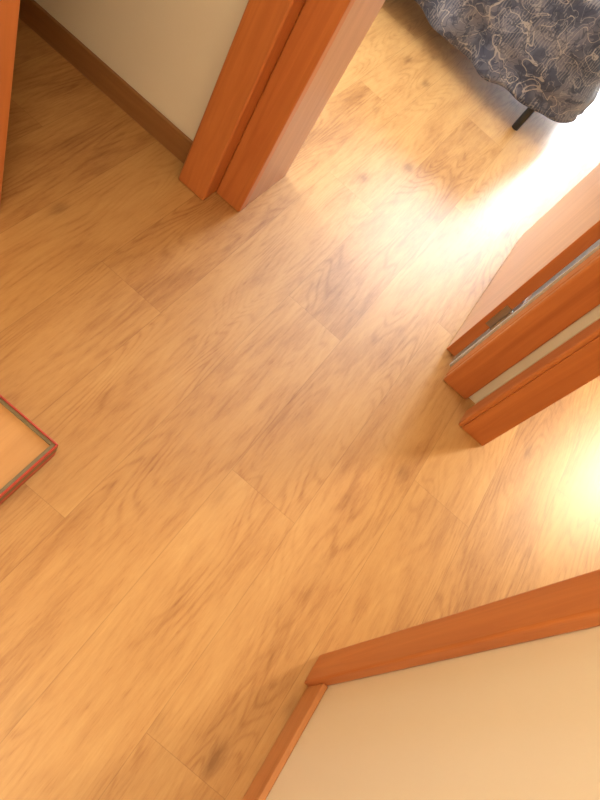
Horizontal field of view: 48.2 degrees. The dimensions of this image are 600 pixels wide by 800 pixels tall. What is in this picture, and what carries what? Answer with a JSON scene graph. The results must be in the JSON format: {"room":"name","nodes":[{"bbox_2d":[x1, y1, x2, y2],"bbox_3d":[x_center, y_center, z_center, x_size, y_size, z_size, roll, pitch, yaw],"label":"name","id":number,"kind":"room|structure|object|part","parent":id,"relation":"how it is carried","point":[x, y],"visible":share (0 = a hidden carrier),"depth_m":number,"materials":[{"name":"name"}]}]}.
{"room":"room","nodes":[
{"label":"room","id":0,"kind":"room"},
{"bbox_2d":[35,0,247,140],"bbox_3d":[-0.107,-1.619,0.963,2.970,2.500,0.233,41,53,-2],"label":"wall","id":1,"kind":"structure","parent":0,"point":[173,53],"depth_m":1.72,"materials":[{"name":"beige paint"}]},
{"bbox_2d":[19,0,192,163],"bbox_3d":[-1.042,-1.330,1.834,2.007,0.078,0.013,41,53,-2],"label":"baseboard","id":2,"kind":"structure","parent":1,"relation":"attached to","point":[31,13],"depth_m":1.85,"materials":[{"name":"brown wood"}]},
{"bbox_2d":[179,0,355,211],"bbox_3d":[0.198,-1.047,1.049,0.180,2.120,0.097,41,53,-2],"label":"door frame","id":3,"kind":"structure","parent":1,"relation":"attached to","point":[265,27],"depth_m":1.59,"materials":[{"name":"orange wood"}]},
{"bbox_2d":[246,0,384,205],"bbox_3d":[0.314,-1.077,1.183,0.032,2.030,0.222,41,53,-2],"label":"lining","id":4,"kind":"object","parent":1,"relation":"attached to","point":[362,14],"visible":0.74,"depth_m":1.69,"materials":[{"name":"brown wood"}]},
{"bbox_2d":[0,0,599,799],"bbox_3d":[0.536,-0.268,2.164,6.000,0.050,6.300,41,53,-2],"label":"floor","id":5,"kind":"structure","parent":0,"point":[263,466],"depth_m":1.65,"materials":[{"name":"laminate"}]},
{"bbox_2d":[0,395,57,503],"bbox_3d":[-0.721,0.061,1.244,0.410,0.064,0.310,41,53,-2],"label":"wooden tray","id":6,"kind":"object","parent":5,"relation":"on","point":[25,448],"visible":1,"depth_m":1.30,"materials":[{"name":"brown wood"}]},
{"bbox_3d":[-0.720,0.060,1.242,0.402,0.044,0.302,41,53,-2],"label":"board","id":7,"kind":"part","parent":6,"relation":"part of","materials":[{"name":"brown wood"}]},
{"bbox_2d":[415,0,599,130],"bbox_3d":[0.609,-2.115,2.849,2.084,0.547,1.106,41,53,-2],"label":"bed","id":8,"kind":"object","parent":5,"relation":"on","point":[545,53],"visible":1,"depth_m":2.59,"materials":[{"name":"fabric"}]},
{"bbox_3d":[0.962,-1.206,2.713,0.032,0.264,0.071,41,53,-2],"label":"leg","id":9,"kind":"part","parent":8,"relation":"part of","materials":[{"name":"black metal"}]},
{"bbox_2d":[266,626,599,799],"bbox_3d":[0.348,0.354,0.115,0.077,2.500,2.660,41,53,-2],"label":"wall","id":10,"kind":"structure","parent":0,"point":[521,721],"depth_m":0.85,"materials":[{"name":"beige paint"}]},
{"bbox_2d":[242,683,327,799],"bbox_3d":[-0.418,1.123,0.809,0.013,0.078,1.785,41,53,-2],"label":"baseboard","id":11,"kind":"structure","parent":10,"relation":"attached to","point":[267,775],"depth_m":1.26,"materials":[{"name":"brown wood"}]},
{"bbox_2d":[305,569,599,686],"bbox_3d":[0.477,0.107,0.565,0.024,2.110,0.071,41,53,-2],"label":"door frame","id":12,"kind":"structure","parent":10,"relation":"attached to","point":[572,604],"depth_m":0.96,"materials":[{"name":"orange wood"}]},
{"bbox_2d":[469,239,599,403],"bbox_3d":[1.861,-1.542,1.964,0.177,2.500,3.440,41,53,-2],"label":"wall","id":13,"kind":"structure","parent":0,"point":[593,315],"depth_m":1.77,"materials":[{"name":"beige paint"}]},
{"bbox_2d":[490,311,513,330],"bbox_3d":[0.554,-0.215,1.835,0.012,0.090,0.012,41,53,-2],"label":"hinge pin","id":14,"kind":"object","parent":13,"relation":"attached to","point":[511,312],"visible":0.46,"depth_m":1.83,"materials":[{"name":"silver metal"}]},
{"bbox_2d":[444,248,599,445],"bbox_3d":[0.935,-0.455,1.112,0.201,2.120,0.184,41,53,-2],"label":"door frame","id":15,"kind":"structure","parent":13,"relation":"attached to","point":[577,296],"depth_m":1.69,"materials":[{"name":"orange wood"}]},
{"bbox_2d":[448,163,599,346],"bbox_3d":[1.066,-0.812,1.434,0.034,2.017,0.737,41,53,-2],"label":"leaf","id":16,"kind":"object","parent":13,"relation":"attached to","point":[578,210],"visible":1,"depth_m":1.97,"materials":[{"name":"brown wood"}]},
{"bbox_2d":[447,220,599,355],"bbox_3d":[0.877,-0.585,1.208,0.034,2.017,0.006,41,53,-2],"label":"band","id":17,"kind":"object","parent":16,"relation":"attached to","point":[587,239],"visible":1,"depth_m":1.72,"materials":[{"name":"orange wood"}]},
{"bbox_2d":[485,305,512,327],"bbox_3d":[0.547,-0.227,1.839,0.025,0.090,0.004,41,53,-2],"label":"hinge plate","id":18,"kind":"object","parent":17,"relation":"attached to","point":[506,310],"depth_m":1.84,"materials":[{"name":"brown metal"}]},
{"bbox_2d":[450,243,599,365],"bbox_3d":[0.878,-0.550,1.191,0.009,2.030,0.014,41,53,-2],"label":"seal","id":19,"kind":"object","parent":13,"relation":"attached to","point":[596,247],"visible":1,"depth_m":1.72,"materials":[{"name":"grey rubber"}]},
{"bbox_2d":[513,162,599,310],"bbox_3d":[1.395,-1.117,3.008,0.013,0.078,3.165,41,53,-2],"label":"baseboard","id":20,"kind":"structure","parent":13,"relation":"attached to","point":[529,297],"depth_m":2.18,"materials":[{"name":"wood"}]},
{"bbox_3d":[-0.642,-0.536,0.082,0.095,2.500,2.702,41,53,-2],"label":"wall","id":21,"kind":"structure","parent":0,"visible":0},
{"bbox_2d":[0,0,19,201],"bbox_3d":[-0.300,-0.868,0.692,0.022,2.110,0.134,41,53,-2],"label":"door frame","id":22,"kind":"structure","parent":21,"relation":"attached to","point":[9,9],"depth_m":1.22,"materials":[{"name":"orange wood"}]}
]}

